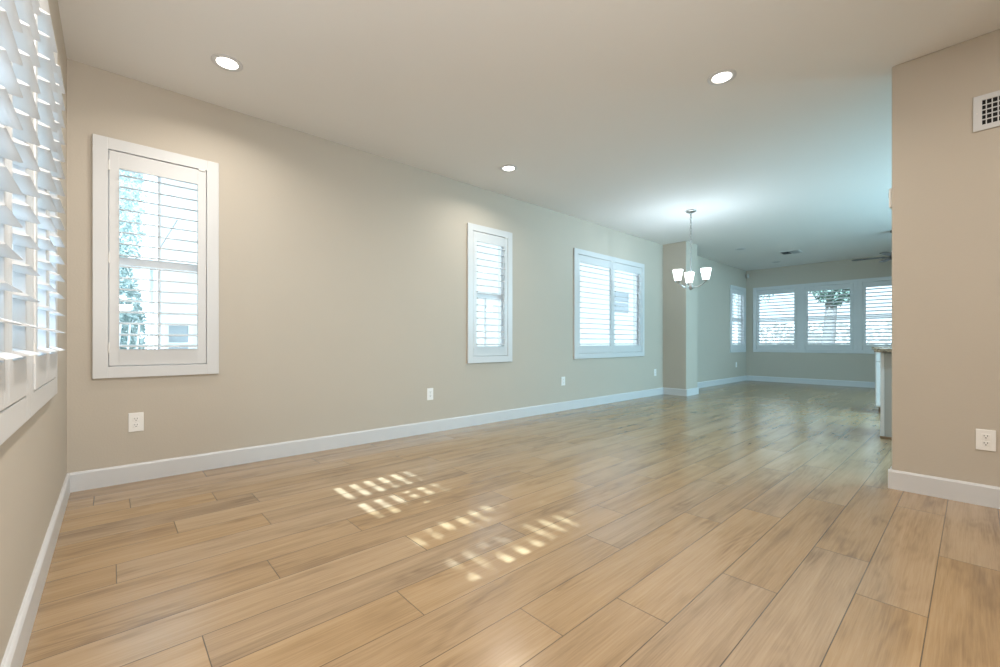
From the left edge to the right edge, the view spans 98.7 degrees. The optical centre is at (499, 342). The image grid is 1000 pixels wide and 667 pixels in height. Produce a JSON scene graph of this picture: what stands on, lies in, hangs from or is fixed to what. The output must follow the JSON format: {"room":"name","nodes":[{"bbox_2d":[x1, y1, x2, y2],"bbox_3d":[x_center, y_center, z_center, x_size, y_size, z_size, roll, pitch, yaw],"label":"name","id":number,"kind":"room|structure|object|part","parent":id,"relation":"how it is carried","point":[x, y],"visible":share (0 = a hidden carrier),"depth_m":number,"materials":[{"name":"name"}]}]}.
{"room":"empty living room","nodes":[
{"label":"empty living room","id":0,"kind":"room"},
{"bbox_2d":[0,0,66,664],"bbox_3d":[-0.579,-0.373,0.212,0.150,2.843,6.600,0,0,-42],"label":"wall","id":1,"kind":"structure","parent":0,"point":[33,460],"depth_m":1.58,"materials":[{"name":"paint"}]},
{"bbox_2d":[0,0,40,444],"bbox_3d":[-1.200,-0.558,1.013,0.112,1.588,0.820,0,0,-42],"label":"plantation shutter","id":2,"kind":"object","parent":1,"relation":"attached to","point":[18,26],"visible":1,"depth_m":1.09,"materials":[{"name":"white wood"}]},
{"bbox_3d":[-1.079,-0.558,0.898,0.028,1.426,0.330,0,0,-42],"label":"panel","id":3,"kind":"part","parent":2,"relation":"part of","materials":[{"name":"white wood"}]},
{"bbox_3d":[-1.212,-0.558,1.002,0.079,1.588,0.820,0,0,-42],"label":"frame","id":4,"kind":"part","parent":2,"relation":"part of","materials":[{"name":"white wood"}]},
{"bbox_3d":[-1.302,-0.558,1.144,0.028,1.426,0.330,0,0,-42],"label":"panel","id":5,"kind":"part","parent":2,"relation":"part of","materials":[{"name":"white wood"}]},
{"bbox_2d":[0,474,69,666],"bbox_3d":[-0.512,0.887,0.262,0.016,0.122,6.584,0,0,-42],"label":"baseboard","id":6,"kind":"structure","parent":1,"relation":"attached to","point":[14,655],"depth_m":1.48,"materials":[{"name":"wood"}]},
{"bbox_2d":[30,0,64,417],"bbox_3d":[-1.773,-0.558,1.646,0.112,1.588,0.888,0,0,-42],"label":"plantation shutter","id":7,"kind":"object","parent":1,"relation":"attached to","point":[48,156],"visible":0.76,"depth_m":1.56,"materials":[{"name":"white wood"}]},
{"bbox_3d":[-1.641,-0.558,1.519,0.028,1.426,0.364,0,0,-42],"label":"panel","id":8,"kind":"part","parent":7,"relation":"part of","materials":[{"name":"white wood"}]},
{"bbox_3d":[-1.886,-0.558,1.790,0.028,1.426,0.364,0,0,-42],"label":"panel","id":9,"kind":"part","parent":7,"relation":"part of","materials":[{"name":"white wood"}]},
{"bbox_2d":[67,59,745,472],"bbox_3d":[1.675,-0.373,6.800,12.330,2.843,0.150,0,0,-42],"label":"wall","id":10,"kind":"structure","parent":0,"point":[343,269],"depth_m":3.79,"materials":[{"name":"paint"}]},
{"bbox_2d":[128,412,143,431],"bbox_3d":[-2.486,0.544,2.931,0.080,0.128,0.009,0,0,-42],"label":"wall outlet","id":11,"kind":"object","parent":10,"relation":"attached to","point":[135,420],"visible":1,"depth_m":2.93,"materials":[{"name":"plastic"}]},
{"bbox_2d":[120,177,196,365],"bbox_3d":[-2.453,-0.558,3.087,0.558,1.454,0.058,0,0,-42],"label":"window","id":12,"kind":"structure","parent":10,"relation":"in","point":[132,262],"depth_m":3.08,"materials":[{"name":"plastic"}]},
{"bbox_2d":[92,134,218,378],"bbox_3d":[-2.395,-0.558,3.023,0.692,1.588,0.104,0,0,-42],"label":"plantation shutter","id":13,"kind":"object","parent":12,"relation":"attached to","point":[110,156],"visible":1,"depth_m":2.95,"materials":[{"name":"white wood"}]},
{"bbox_3d":[-2.390,-0.558,3.018,0.533,1.426,0.028,0,0,-42],"label":"panel","id":14,"kind":"part","parent":13,"relation":"part of","materials":[{"name":"white wood"}]},
{"bbox_3d":[-2.450,-0.557,3.085,0.468,0.054,0.039,0,0,-42],"label":"meeting rail","id":15,"kind":"part","parent":12,"relation":"part of","materials":[{"name":"plastic"}]},
{"bbox_2d":[67,375,746,492],"bbox_3d":[1.731,0.887,6.739,12.030,0.122,0.016,0,0,-42],"label":"baseboard","id":16,"kind":"structure","parent":10,"relation":"attached to","point":[116,475],"depth_m":3.67,"materials":[{"name":"wood"}]},
{"bbox_2d":[427,388,432,399],"bbox_3d":[-0.734,0.543,4.515,0.076,0.125,0.009,0,0,-42],"label":"wall outlet","id":17,"kind":"object","parent":10,"relation":"attached to","point":[429,390],"visible":1,"depth_m":4.51,"materials":[{"name":"plastic"}]},
{"bbox_2d":[477,246,502,355],"bbox_3d":[-0.178,-0.558,5.144,0.559,1.454,0.058,0,0,-42],"label":"window","id":18,"kind":"structure","parent":10,"relation":"in","point":[500,259],"depth_m":5.29,"materials":[{"name":"plastic"}]},
{"bbox_3d":[-0.176,-0.557,5.141,0.469,0.054,0.039,0,0,-42],"label":"meeting rail","id":19,"kind":"part","parent":18,"relation":"part of","materials":[{"name":"plastic"}]},
{"bbox_2d":[467,223,511,362],"bbox_3d":[-0.120,-0.558,5.080,0.693,1.588,0.104,0,0,-42],"label":"plantation shutter","id":20,"kind":"object","parent":18,"relation":"attached to","point":[476,233],"visible":1,"depth_m":5.02,"materials":[{"name":"white wood"}]},
{"bbox_3d":[-0.115,-0.558,5.074,0.534,1.426,0.028,0,0,-42],"label":"panel","id":21,"kind":"part","parent":20,"relation":"part of","materials":[{"name":"white wood"}]},
{"bbox_2d":[561,377,564,385],"bbox_3d":[0.881,0.538,5.975,0.080,0.122,0.009,0,0,-42],"label":"wall outlet","id":22,"kind":"object","parent":10,"relation":"attached to","point":[562,378],"visible":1,"depth_m":5.96,"materials":[{"name":"plastic"}]},
{"bbox_2d":[573,248,644,358],"bbox_3d":[1.763,-0.558,6.783,1.933,1.588,0.104,0,0,-42],"label":"plantation shutter","id":23,"kind":"object","parent":10,"relation":"attached to","point":[611,349],"visible":1,"depth_m":6.67,"materials":[{"name":"white wood"}]},
{"bbox_3d":[1.439,-0.558,6.479,0.886,1.426,0.028,0,0,-42],"label":"panel","id":24,"kind":"part","parent":23,"relation":"part of","materials":[{"name":"white wood"}]},
{"bbox_3d":[2.098,-0.558,7.075,0.886,1.426,0.028,0,0,-42],"label":"panel","id":25,"kind":"part","parent":23,"relation":"part of","materials":[{"name":"white wood"}]},
{"bbox_2d":[634,274,637,344],"bbox_3d":[1.705,-0.558,6.846,1.799,1.454,0.058,0,0,-42],"label":"window","id":26,"kind":"structure","parent":10,"relation":"in","point":[635,278],"depth_m":7.41,"materials":[{"name":"glass"}]},
{"bbox_2d":[733,294,740,342],"bbox_3d":[5.693,-0.558,10.452,0.866,1.454,0.058,0,0,-42],"label":"window","id":27,"kind":"structure","parent":10,"relation":"in","point":[739,304],"depth_m":10.70,"materials":[{"name":"glass"}]},
{"bbox_2d":[730,285,745,352],"bbox_3d":[5.750,-0.558,10.389,1.000,1.588,0.102,0,0,-42],"label":"plantation shutter","id":28,"kind":"object","parent":27,"relation":"attached to","point":[734,347],"visible":1,"depth_m":10.36,"materials":[{"name":"white wood"}]},
{"bbox_2d":[22,380,999,666],"bbox_3d":[3.938,0.999,4.297,12.030,0.102,6.600,0,0,-42],"label":"floor","id":29,"kind":"structure","parent":0,"point":[747,523],"depth_m":1.97,"materials":[{"name":"brown wood"}]},
{"bbox_2d":[875,352,879,412],"bbox_3d":[6.012,0.522,5.019,0.645,0.852,2.400,0,0,-42],"label":"base cabinet","id":30,"kind":"object","parent":29,"relation":"on","point":[877,354],"visible":0.06,"depth_m":5.69,"materials":[{"name":"white wood"}]},
{"bbox_3d":[5.152,0.178,5.543,0.019,0.145,0.445,0,0,-42],"label":"drawer","id":31,"kind":"part","parent":30,"relation":"part of","materials":[{"name":"white wood"}]},
{"bbox_3d":[5.152,0.553,5.543,0.019,0.580,0.445,0,0,-42],"label":"door","id":32,"kind":"part","parent":30,"relation":"part of","materials":[{"name":"white wood"}]},
{"bbox_2d":[880,352,891,439],"bbox_3d":[4.867,0.522,3.495,0.628,0.852,2.604,0,0,-42],"label":"base cabinet","id":33,"kind":"object","parent":29,"relation":"on","point":[885,357],"visible":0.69,"depth_m":4.22,"materials":[{"name":"white wood"}]},
{"bbox_3d":[4.010,0.511,4.449,0.620,0.830,0.030,0,0,-42],"label":"corner trim","id":34,"kind":"part","parent":33,"relation":"part of","materials":[{"name":"white wood"}]},
{"bbox_2d":[874,348,891,351],"bbox_3d":[4.860,0.077,3.494,0.700,0.038,2.672,0,0,-42],"label":"countertop","id":35,"kind":"structure","parent":33,"relation":"on","point":[875,349],"depth_m":4.20,"materials":[{"name":"stone"}]},
{"bbox_3d":[4.884,0.511,3.487,0.614,0.830,2.570,0,0,-42],"label":"panel","id":36,"kind":"part","parent":33,"relation":"part of","materials":[{"name":"white wood"}]},
{"bbox_2d":[58,0,999,270],"bbox_3d":[3.957,-1.895,4.314,13.180,0.200,7.800,0,0,-42],"label":"ceiling","id":37,"kind":"structure","parent":0,"point":[607,113],"depth_m":2.98,"materials":[{"name":"paint"}]},
{"bbox_2d":[211,54,242,71],"bbox_3d":[-1.750,-1.791,2.753,0.176,0.007,0.176,0,0,-42],"label":"recessed light","id":38,"kind":"object","parent":37,"relation":"in","point":[225,62],"visible":1,"depth_m":2.74,"materials":[{"name":"plastic"}]},
{"bbox_2d":[500,165,516,171],"bbox_3d":[0.089,-1.791,4.416,0.176,0.007,0.176,0,0,-42],"label":"recessed light","id":39,"kind":"object","parent":37,"relation":"in","point":[506,168],"visible":1,"depth_m":4.42,"materials":[{"name":"plastic"}]},
{"bbox_2d":[672,209,711,289],"bbox_3d":[2.634,-1.253,5.807,0.480,1.082,0.434,0,0,-42],"label":"chandelier","id":40,"kind":"object","parent":37,"relation":"hanging from","point":[705,272],"visible":1,"depth_m":5.80,"materials":[{"name":"white glass"}]},
{"bbox_3d":[2.405,-0.909,5.802,0.134,0.145,0.134,0,0,-42],"label":"lamp shade","id":41,"kind":"part","parent":40,"relation":"part of","materials":[{"name":"white glass"}]},
{"bbox_3d":[2.662,-0.909,6.034,0.134,0.145,0.134,0,0,-42],"label":"lamp shade","id":42,"kind":"part","parent":40,"relation":"part of","materials":[{"name":"white glass"}]},
{"bbox_3d":[2.600,-0.969,5.844,0.036,0.400,0.036,0,0,-42],"label":"stem","id":43,"kind":"part","parent":40,"relation":"part of","materials":[{"name":"silver metal"}]},
{"bbox_3d":[2.600,-1.480,5.844,0.026,0.620,0.026,0,0,3],"label":"chain","id":44,"kind":"part","parent":40,"relation":"part of","materials":[{"name":"silver metal"}]},
{"bbox_3d":[2.734,-0.909,5.695,0.134,0.145,0.134,0,0,-42],"label":"lamp shade","id":45,"kind":"part","parent":40,"relation":"part of","materials":[{"name":"white glass"}]},
{"bbox_2d":[707,69,736,84],"bbox_3d":[1.500,-1.791,2.901,0.176,0.007,0.176,0,0,-42],"label":"recessed light","id":46,"kind":"object","parent":37,"relation":"in","point":[721,77],"visible":1,"depth_m":2.89,"materials":[{"name":"plastic"}]},
{"bbox_2d":[778,250,802,254],"bbox_3d":[5.776,-1.787,8.520,0.350,0.016,0.350,0,0,-42],"label":"ceiling vent","id":47,"kind":"object","parent":37,"relation":"in","point":[791,251],"visible":1,"depth_m":8.51,"materials":[{"name":"metal"}]},
{"bbox_2d":[852,230,891,261],"bbox_3d":[6.292,-1.553,6.862,1.042,0.482,1.033,0,0,-42],"label":"ceiling fan","id":48,"kind":"object","parent":37,"relation":"hanging from","point":[889,254],"visible":0.24,"depth_m":6.97,"materials":[{"name":"brown metal"}]},
{"bbox_3d":[6.069,-1.377,7.075,0.420,0.013,0.100,0,0,41],"label":"blade","id":49,"kind":"part","parent":48,"relation":"part of","materials":[{"name":"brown metal"}]},
{"bbox_3d":[6.035,-1.377,6.677,0.420,0.013,0.100,0,0,-31],"label":"blade","id":50,"kind":"part","parent":48,"relation":"part of","materials":[{"name":"brown wood"}]},
{"bbox_2d":[663,241,696,388],"bbox_3d":[3.309,-0.423,7.893,0.460,2.743,0.442,0,0,-42],"label":"column","id":51,"kind":"structure","parent":0,"point":[679,302],"depth_m":7.72,"materials":[{"name":"paint"}]},
{"bbox_2d":[663,387,698,395],"bbox_3d":[3.324,0.887,7.877,0.492,0.122,0.432,0,0,-42],"label":"baseboard","id":52,"kind":"structure","parent":51,"relation":"attached to","point":[669,391],"depth_m":7.71,"materials":[{"name":"wood"}]},
{"bbox_2d":[746,255,891,381],"bbox_3d":[8.456,-0.373,8.381,0.150,2.843,6.600,0,0,-42],"label":"wall","id":53,"kind":"structure","parent":0,"point":[828,366],"depth_m":9.79,"materials":[{"name":"paint"}]},
{"bbox_2d":[759,295,793,342],"bbox_3d":[6.695,-0.558,10.350,0.058,1.454,0.863,0,0,-42],"label":"window","id":54,"kind":"structure","parent":53,"relation":"in","point":[759,295],"depth_m":10.54,"materials":[{"name":"plastic"}]},
{"bbox_3d":[6.694,-0.552,10.349,0.030,0.030,0.773,0,0,-42],"label":"meeting rail","id":55,"kind":"part","parent":54,"relation":"part of","materials":[{"name":"plastic"}]},
{"bbox_2d":[753,284,800,352],"bbox_3d":[6.632,-0.558,10.293,0.102,1.588,0.997,0,0,-42],"label":"plantation shutter","id":56,"kind":"object","parent":54,"relation":"attached to","point":[795,347],"visible":1,"depth_m":10.25,"materials":[{"name":"white wood"}]},
{"bbox_2d":[747,375,874,387],"bbox_3d":[8.400,0.887,8.319,0.016,0.122,6.584,0,0,-42],"label":"baseboard","id":57,"kind":"structure","parent":53,"relation":"attached to","point":[751,378],"depth_m":9.72,"materials":[{"name":"wood"}]},
{"bbox_2d":[808,316,849,349],"bbox_3d":[7.371,-0.558,9.602,0.058,1.454,0.886,0,0,-42],"label":"window","id":58,"kind":"structure","parent":53,"relation":"in","point":[847,316],"depth_m":9.61,"materials":[{"name":"plastic"}]},
{"bbox_3d":[7.370,-0.552,9.601,0.030,0.030,0.796,0,0,-42],"label":"meeting rail","id":59,"kind":"part","parent":58,"relation":"part of","materials":[{"name":"plastic"}]},
{"bbox_2d":[801,279,857,353],"bbox_3d":[7.308,-0.558,9.545,0.102,1.588,1.020,0,0,-42],"label":"plantation shutter","id":60,"kind":"object","parent":58,"relation":"attached to","point":[806,347],"visible":1,"depth_m":9.50,"materials":[{"name":"white wood"}]},
{"bbox_2d":[858,276,891,353],"bbox_3d":[7.986,-0.558,8.796,0.102,1.588,1.000,0,0,-42],"label":"plantation shutter","id":61,"kind":"object","parent":53,"relation":"attached to","point":[863,284],"visible":0.59,"depth_m":9.00,"materials":[{"name":"white wood"}]},
{"bbox_2d":[866,315,891,316],"bbox_3d":[8.048,-0.558,8.852,0.058,1.454,0.866,0,0,-42],"label":"window","id":62,"kind":"structure","parent":53,"relation":"in","point":[876,315],"depth_m":8.94,"materials":[{"name":"plastic"}]},
{"bbox_2d":[892,29,999,486],"bbox_3d":[3.645,-0.423,1.683,0.140,2.743,3.116,0,0,-42],"label":"wall","id":63,"kind":"structure","parent":0,"point":[946,175],"depth_m":2.62,"materials":[{"name":"paint"}]},
{"bbox_2d":[889,188,891,209],"bbox_3d":[2.594,-0.952,2.846,0.070,0.128,0.019,0,0,-42],"label":"wall sensor","id":64,"kind":"object","parent":63,"relation":"attached to","point":[890,189],"visible":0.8,"depth_m":2.82,"materials":[{"name":"plastic"}]},
{"bbox_2d":[888,466,999,508],"bbox_3d":[3.640,0.887,1.689,0.172,0.122,3.132,0,0,-42],"label":"baseboard","id":65,"kind":"structure","parent":63,"relation":"attached to","point":[951,489],"depth_m":2.60,"materials":[{"name":"wood"}]},
{"bbox_2d":[976,429,995,451],"bbox_3d":[2.817,0.566,2.488,0.009,0.121,0.078,0,0,-42],"label":"wall outlet","id":66,"kind":"object","parent":63,"relation":"attached to","point":[985,439],"visible":1,"depth_m":2.48,"materials":[{"name":"plastic"}]},
{"bbox_2d":[981,441,989,446],"bbox_3d":[2.815,0.587,2.486,0.003,0.029,0.034,0,0,-42],"label":"receptacle","id":67,"kind":"object","parent":66,"relation":"attached to","point":[983,443],"depth_m":2.49,"materials":[{"name":"plastic"}]},
{"bbox_2d":[981,434,989,439],"bbox_3d":[2.815,0.545,2.486,0.003,0.029,0.034,0,0,-42],"label":"receptacle","id":68,"kind":"object","parent":66,"relation":"attached to","point":[983,436],"depth_m":2.49,"materials":[{"name":"plastic"}]},
{"bbox_2d":[973,90,999,132],"bbox_3d":[2.921,-1.337,2.372,0.011,0.205,0.410,0,0,-42],"label":"air vent","id":69,"kind":"object","parent":63,"relation":"in","point":[986,107],"visible":1,"depth_m":2.48,"materials":[{"name":"metal"}]},
{"label":"outside","id":70,"kind":"structure","parent":0,"visible":0},
{"bbox_3d":[0.972,1.168,6.064,90.000,0.200,80.000,0,0,-42],"label":"ground","id":71,"kind":"structure","parent":70,"visible":0},
{"bbox_2d":[120,267,147,348],"bbox_3d":[-5.325,-0.042,5.904,0.786,2.223,0.945,0,0,-42],"label":"shrub","id":72,"kind":"object","parent":71,"relation":"on","point":[125,306],"visible":0.12,"depth_m":5.92,"materials":[{"name":"green plant"}]},
{"bbox_2d":[120,170,148,307],"bbox_3d":[-7.164,-1.480,7.746,2.403,5.115,1.302,0,0,40],"label":"tree","id":73,"kind":"object","parent":71,"relation":"on","point":[124,250],"visible":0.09,"depth_m":7.83,"materials":[{"name":"green plant"}]},
{"bbox_2d":[120,324,157,348],"bbox_3d":[-4.898,0.422,5.325,1.100,1.421,0.038,0,0,-42],"label":"picket fence","id":74,"kind":"object","parent":71,"relation":"on","point":[129,330],"visible":0.02,"depth_m":5.54,"materials":[{"name":"white wood"}]},
{"bbox_2d":[123,171,632,348],"bbox_3d":[1.244,-3.232,17.364,25.000,8.600,7.000,0,0,-42],"label":"house","id":75,"kind":"structure","parent":71,"relation":"on","point":[165,200],"depth_m":8.35,"materials":[{"name":"paint"}]},
{"bbox_3d":[-5.442,0.018,7.261,0.270,0.600,0.019,0,0,-42],"label":"pane","id":76,"kind":"part","parent":75,"relation":"part of","materials":[{"name":"glass"}]},
{"bbox_3d":[4.561,-1.532,16.305,1.100,0.800,0.019,0,0,-42],"label":"pane","id":77,"kind":"part","parent":75,"relation":"part of","materials":[{"name":"clear glass"}]},
{"bbox_2d":[734,294,773,304],"bbox_3d":[9.630,-1.116,16.592,1.793,4.376,2.033,0,0,-42],"label":"tree","id":78,"kind":"object","parent":71,"relation":"on","point":[734,294],"visible":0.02,"depth_m":16.37,"materials":[{"name":"green plant"}]},
{"bbox_2d":[734,320,891,344],"bbox_3d":[12.915,0.133,16.861,0.200,1.870,24.000,0,0,-42],"label":"wall","id":79,"kind":"structure","parent":71,"relation":"on","point":[872,323],"depth_m":16.97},
{"bbox_2d":[809,289,849,344],"bbox_3d":[9.936,-1.795,13.473,2.481,5.753,4.534,0,0,-42],"label":"tree","id":80,"kind":"object","parent":71,"relation":"on","point":[846,292],"visible":0.05,"depth_m":13.06,"materials":[{"name":"green plant"}]}
]}

